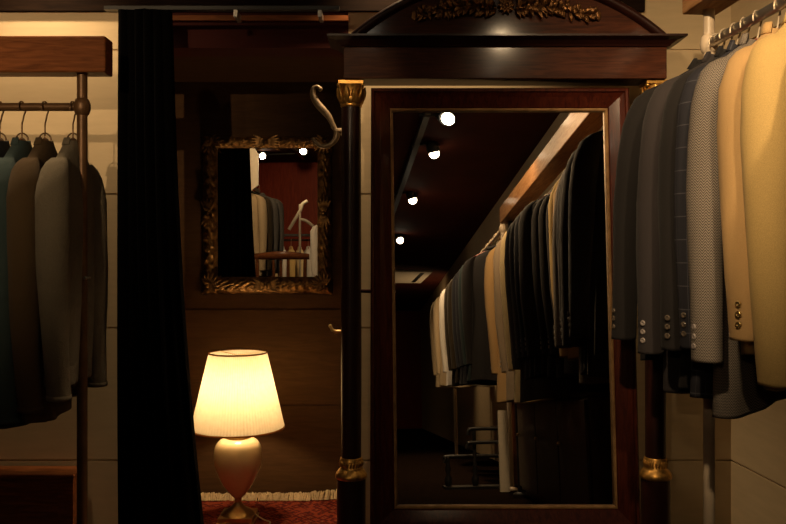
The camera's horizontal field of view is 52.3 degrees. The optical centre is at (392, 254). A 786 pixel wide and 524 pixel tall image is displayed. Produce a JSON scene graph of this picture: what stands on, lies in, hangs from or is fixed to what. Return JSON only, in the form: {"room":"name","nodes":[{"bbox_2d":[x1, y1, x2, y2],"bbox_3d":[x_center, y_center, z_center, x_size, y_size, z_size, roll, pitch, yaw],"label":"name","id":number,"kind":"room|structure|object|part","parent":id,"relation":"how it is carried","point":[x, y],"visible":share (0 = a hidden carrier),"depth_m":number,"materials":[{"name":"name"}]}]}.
{"room":"clothing store","nodes":[
{"label":"clothing store","id":0,"kind":"room"},
{"bbox_2d":[175,82,341,493],"bbox_3d":[-0.600,0.104,3.340,1.100,1.792,0.100,0,0,0],"label":"wall","id":1,"kind":"structure","parent":0,"point":[304,354],"depth_m":3.29,"materials":[{"name":"brown wood"}]},
{"bbox_2d":[201,134,332,293],"bbox_3d":[-0.516,-0.164,3.260,0.538,0.652,0.049,0,0,0],"label":"wall mirror","id":2,"kind":"object","parent":1,"relation":"attached to","point":[266,221],"visible":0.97,"depth_m":3.28,"materials":[{"name":"gold glass"}]},
{"bbox_3d":[-0.514,-0.174,3.269,0.427,0.545,0.005,0,0,0],"label":"bead moulding","id":3,"kind":"part","parent":2,"relation":"part of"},
{"bbox_2d":[218,148,316,276],"bbox_3d":[-0.514,-0.174,3.280,0.413,0.531,0.006,0,0,0],"label":"mirror glass","id":4,"kind":"object","parent":2,"relation":"attached to","point":[267,197],"depth_m":3.28,"materials":[{"name":"clear mirror"}]},
{"bbox_2d":[174,57,343,81],"bbox_3d":[-0.630,-0.752,3.130,1.160,0.080,0.520,0,0,0],"label":"wooden beam","id":5,"kind":"structure","parent":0,"point":[186,69],"depth_m":3.07,"materials":[{"name":"brown wood"}]},
{"bbox_2d":[0,0,731,523],"bbox_3d":[-0.869,-0.180,2.810,4.262,2.360,0.120,0,0,0],"label":"wall","id":6,"kind":"structure","parent":0,"point":[54,442],"depth_m":2.75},
{"bbox_2d":[104,6,339,22],"bbox_3d":[-0.551,-0.785,2.609,0.757,0.034,0.072,0,0,0],"label":"curtain rod","id":7,"kind":"object","parent":6,"relation":"attached to","point":[236,9],"visible":1,"depth_m":2.57,"materials":[{"name":"black metal"}]},
{"bbox_2d":[117,8,203,523],"bbox_3d":[-0.746,0.099,2.589,0.283,1.778,0.084,0,0,0],"label":"curtain","id":8,"kind":"object","parent":7,"relation":"hanging from","point":[159,482],"visible":1,"depth_m":2.57,"materials":[{"name":"black fabric"}]},
{"bbox_3d":[-0.551,-0.796,2.585,0.757,0.012,0.024,0,0,0],"label":"rail","id":9,"kind":"part","parent":7,"relation":"part of","materials":[{"name":"black metal"}]},
{"bbox_2d":[173,15,347,21],"bbox_3d":[-0.534,-0.809,2.740,0.762,0.017,0.019,0,0,0],"label":"trim","id":10,"kind":"structure","parent":6,"relation":"attached to","point":[176,18],"depth_m":2.73,"materials":[{"name":"brown wood"}]},
{"bbox_2d":[0,0,644,11],"bbox_3d":[-1.070,-1.097,2.740,3.860,0.526,0.019,0,0,0],"label":"trim","id":11,"kind":"structure","parent":6,"relation":"attached to","point":[5,5],"depth_m":2.73,"materials":[{"name":"brown wood"}]},
{"bbox_2d":[310,85,341,148],"bbox_3d":[-0.209,-0.449,2.667,0.123,0.208,0.158,0,0,0],"label":"coat hook","id":12,"kind":"object","parent":6,"relation":"attached to","point":[322,109],"visible":0.98,"depth_m":2.59,"materials":[{"name":"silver metal"}]},
{"bbox_3d":[-0.224,-0.476,2.600,0.093,0.154,0.024,0,0,0],"label":"arm","id":13,"kind":"part","parent":12,"relation":"part of","materials":[{"name":"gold metal"}]},
{"bbox_3d":[-0.219,-0.374,2.600,0.095,0.059,0.022,0,0,0],"label":"arm","id":14,"kind":"part","parent":12,"relation":"part of","materials":[{"name":"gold metal"}]},
{"bbox_2d":[329,324,340,332],"bbox_3d":[-0.177,0.240,2.670,0.058,0.030,0.153,0,0,3],"label":"hook","id":15,"kind":"object","parent":6,"relation":"attached to","point":[330,325],"visible":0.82,"depth_m":2.60,"materials":[{"name":"gold metal"}]},
{"bbox_2d":[731,0,785,523],"bbox_3d":[1.749,-0.180,-4.276,0.120,2.360,14.300,0,0,-4],"label":"wall","id":16,"kind":"structure","parent":0,"point":[758,439],"depth_m":2.58,"materials":[{"name":"beige paint"}]},
{"bbox_3d":[-0.360,1.050,-4.040,5.520,0.100,14.920,0,0,0],"label":"floor","id":17,"kind":"structure","parent":0,"visible":0},
{"bbox_2d":[0,466,76,523],"bbox_3d":[-1.287,0.860,2.679,0.482,0.280,0.111,0,0,0],"label":"wooden chest","id":18,"kind":"object","parent":17,"relation":"on","point":[28,494],"visible":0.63,"depth_m":2.64,"materials":[{"name":"brown wood"}]},
{"bbox_3d":[-1.287,0.729,2.679,0.482,0.018,0.111,0,0,0],"label":"lid","id":19,"kind":"part","parent":18,"relation":"part of","materials":[{"name":"brown wood"}]},
{"bbox_2d":[0,36,112,523],"bbox_3d":[-1.599,0.173,2.420,1.482,1.654,0.090,0,0,0],"label":"clothes rack","id":20,"kind":"object","parent":17,"relation":"on","point":[81,57],"visible":1,"depth_m":2.40,"materials":[{"name":"brown wood"}]},
{"bbox_2d":[0,101,6,140],"bbox_3d":[-1.189,-0.354,2.420,0.043,0.225,0.200,0,0,1],"label":"hanger","id":21,"kind":"object","parent":20,"relation":"hanging from","point":[1,139],"visible":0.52,"depth_m":2.42,"materials":[{"name":"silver metal"}]},
{"bbox_2d":[0,141,9,157],"bbox_3d":[-1.185,0.080,2.419,0.108,0.862,0.353,0,0,1],"label":"shirt","id":22,"kind":"object","parent":21,"relation":"hanging from","point":[4,145],"visible":0.1,"depth_m":2.40,"materials":[{"name":"fabric"}]},
{"bbox_2d":[16,101,28,140],"bbox_3d":[-1.122,-0.354,2.420,0.043,0.225,0.200,0,0,2],"label":"hanger","id":23,"kind":"object","parent":20,"relation":"hanging from","point":[21,133],"visible":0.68,"depth_m":2.42,"materials":[{"name":"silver metal"}]},
{"bbox_2d":[0,137,46,428],"bbox_3d":[-1.119,0.086,2.418,0.108,0.872,0.354,0,0,2],"label":"jacket","id":24,"kind":"object","parent":23,"relation":"hanging from","point":[19,149],"visible":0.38,"depth_m":2.26,"materials":[{"name":"black fabric"}]},
{"bbox_3d":[-1.565,-0.448,2.420,1.250,0.025,0.025,0,0,0],"label":"rail","id":25,"kind":"part","parent":20,"relation":"part of","materials":[{"name":"brown metal"}]},
{"bbox_2d":[6,137,76,422],"bbox_3d":[-1.050,0.070,2.420,0.106,0.841,0.350,0,0,2],"label":"jacket","id":26,"kind":"object","parent":20,"relation":"hanging from","point":[25,330],"visible":0.5,"depth_m":2.26,"materials":[{"name":"brown fabric"}]},
{"bbox_2d":[39,101,51,140],"bbox_3d":[-1.053,-0.354,2.420,0.043,0.225,0.200,0,0,2],"label":"hanger","id":27,"kind":"object","parent":20,"relation":"hanging from","point":[44,133],"visible":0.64,"depth_m":2.42,"materials":[{"name":"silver metal"}]},
{"bbox_2d":[35,137,107,401],"bbox_3d":[-0.970,0.033,2.421,0.110,0.767,0.350,0,0,3],"label":"jacket","id":28,"kind":"object","parent":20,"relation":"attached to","point":[58,193],"visible":0.89,"depth_m":2.29,"materials":[{"name":"grey fabric"}]},
{"bbox_2d":[67,101,76,140],"bbox_3d":[-0.968,-0.354,2.420,0.043,0.225,0.200,0,0,3],"label":"hanger","id":29,"kind":"object","parent":20,"relation":"hanging from","point":[72,133],"visible":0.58,"depth_m":2.42,"materials":[{"name":"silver metal"}]},
{"bbox_3d":[-0.940,0.227,2.420,0.090,1.546,0.090,0,0,0],"label":"post","id":30,"kind":"part","parent":20,"relation":"part of","materials":[{"name":"brown metal"}]},
{"bbox_2d":[201,489,336,523],"bbox_3d":[-0.533,0.971,2.736,0.781,0.057,1.073,0,0,0],"label":"rug","id":31,"kind":"object","parent":17,"relation":"on","point":[276,508],"visible":0.71,"depth_m":3.15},
{"bbox_2d":[193,348,284,523],"bbox_3d":[-0.579,0.674,2.990,0.349,0.625,0.349,0,0,0],"label":"table lamp","id":32,"kind":"object","parent":31,"relation":"on","point":[238,402],"visible":0.98,"depth_m":2.90,"materials":[{"name":"white fabric"}]},
{"bbox_3d":[-0.579,0.364,2.990,0.218,0.006,0.218,0,0,0],"label":"trim","id":33,"kind":"part","parent":32,"relation":"part of","materials":[{"name":"white"}]},
{"bbox_3d":[-0.579,0.504,2.990,0.345,0.278,0.345,0,0,0],"label":"lamp shade","id":34,"kind":"part","parent":32,"relation":"part of","materials":[{"name":"white fabric"}]},
{"bbox_3d":[-0.579,0.643,2.990,0.349,0.006,0.349,0,0,0],"label":"trim","id":35,"kind":"part","parent":32,"relation":"part of","materials":[{"name":"white fabric"}]},
{"bbox_2d":[327,0,687,523],"bbox_3d":[0.337,0.076,2.439,1.062,1.848,0.322,0,0,0],"label":"mirror","id":36,"kind":"object","parent":17,"relation":"on","point":[502,392],"visible":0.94,"depth_m":2.40,"materials":[{"name":"brown glass"}]},
{"bbox_3d":[0.337,-0.638,2.429,1.062,0.028,0.151,0,0,0],"label":"cornice","id":37,"kind":"part","parent":36,"relation":"part of","materials":[{"name":"brown wood"}]},
{"bbox_3d":[0.348,-0.749,2.435,0.963,0.196,0.080,0,0,0],"label":"arch moulding","id":38,"kind":"part","parent":36,"relation":"part of","materials":[{"name":"brown wood"}]},
{"bbox_2d":[682,0,785,523],"bbox_3d":[0.976,0.102,1.042,0.102,1.795,2.530,0,0,-4],"label":"clothes rack","id":39,"kind":"object","parent":17,"relation":"on","point":[708,9],"visible":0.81,"depth_m":2.23,"materials":[{"name":"metal"}]},
{"bbox_3d":[0.889,0.155,2.250,0.090,1.690,0.090,0,0,0],"label":"post","id":40,"kind":"part","parent":39,"relation":"part of","materials":[{"name":"brown metal"}]},
{"bbox_2d":[708,33,724,46],"bbox_3d":[0.893,-0.520,2.209,0.320,0.182,0.031,0,0,3],"label":"hanger","id":41,"kind":"object","parent":39,"relation":"hanging from","point":[715,33],"visible":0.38,"depth_m":2.20,"materials":[{"name":"metal"}]},
{"bbox_2d":[611,58,701,360],"bbox_3d":[0.877,-0.118,2.203,0.554,0.848,0.095,0,0,3],"label":"jacket","id":42,"kind":"object","parent":41,"relation":"hanging from","point":[624,295],"visible":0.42,"depth_m":2.18,"materials":[{"name":"black fabric"}]},
{"bbox_2d":[718,28,732,39],"bbox_3d":[0.895,-0.520,2.158,0.320,0.182,0.031,0,0,-20],"label":"hanger","id":43,"kind":"object","parent":39,"relation":"hanging from","point":[721,30],"visible":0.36,"depth_m":2.15,"materials":[{"name":"metal"}]},
{"bbox_2d":[636,51,714,393],"bbox_3d":[0.881,-0.092,2.148,0.552,0.900,0.097,0,0,-20],"label":"jacket","id":44,"kind":"object","parent":43,"relation":"hanging from","point":[647,231],"visible":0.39,"depth_m":2.04,"materials":[{"name":"grey fabric"}]},
{"bbox_2d":[729,23,740,44],"bbox_3d":[0.898,-0.520,2.108,0.320,0.182,0.031,0,0,-31],"label":"hanger","id":45,"kind":"object","parent":39,"relation":"hanging from","point":[732,23],"visible":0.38,"depth_m":2.11,"materials":[{"name":"metal"}]},
{"bbox_2d":[657,46,725,388],"bbox_3d":[0.888,-0.092,2.094,0.552,0.900,0.091,0,0,-31],"label":"jacket","id":46,"kind":"object","parent":45,"relation":"hanging from","point":[669,313],"visible":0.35,"depth_m":1.96,"materials":[{"name":"black fabric"}]},
{"bbox_2d":[739,17,749,32],"bbox_3d":[0.901,-0.520,2.058,0.320,0.182,0.031,0,0,-36],"label":"hanger","id":47,"kind":"object","parent":39,"relation":"hanging from","point":[742,18],"visible":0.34,"depth_m":2.04,"materials":[{"name":"metal"}]},
{"bbox_2d":[674,40,737,398],"bbox_3d":[0.893,-0.087,2.045,0.546,0.910,0.095,0,0,-36],"label":"jacket","id":48,"kind":"object","parent":47,"relation":"hanging from","point":[701,383],"visible":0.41,"depth_m":1.90,"materials":[{"name":"grey fabric"}]},
{"bbox_3d":[0.979,-0.593,1.050,0.027,0.027,2.407,0,0,-4],"label":"rail","id":49,"kind":"part","parent":39,"relation":"part of","materials":[{"name":"metal"}]},
{"bbox_2d":[752,10,761,39],"bbox_3d":[0.906,-0.520,1.998,0.320,0.182,0.031,0,0,-39],"label":"hanger","id":50,"kind":"object","parent":39,"relation":"hanging from","point":[754,11],"visible":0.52,"depth_m":2.00,"materials":[{"name":"metal"}]},
{"bbox_2d":[686,33,785,418],"bbox_3d":[0.894,-0.081,1.981,0.560,0.921,0.105,0,0,-39],"label":"jacket","id":51,"kind":"object","parent":50,"relation":"hanging from","point":[737,394],"visible":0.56,"depth_m":1.82,"materials":[{"name":"grey fabric"}]},
{"bbox_2d":[773,0,780,28],"bbox_3d":[0.912,-0.520,1.908,0.031,0.182,0.320,0,0,44],"label":"hanger","id":52,"kind":"object","parent":39,"relation":"hanging from","point":[778,20],"visible":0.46,"depth_m":1.91,"materials":[{"name":"metal"}]},
{"bbox_2d":[717,21,778,354],"bbox_3d":[0.913,-0.155,1.899,0.113,0.775,0.537,0,0,44],"label":"jacket","id":53,"kind":"object","parent":52,"relation":"hanging from","point":[735,258],"visible":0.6,"depth_m":1.72,"materials":[{"name":"fabric"}]},
{"label":"hanger","id":54,"kind":"object","parent":39,"relation":"hanging from","visible":0},
{"bbox_2d":[740,12,785,390],"bbox_3d":[0.921,-0.129,1.808,0.112,0.827,0.526,0,0,43],"label":"jacket","id":55,"kind":"object","parent":54,"relation":"hanging from","point":[763,94],"visible":1,"depth_m":1.62,"materials":[{"name":"fabric"}]}
]}

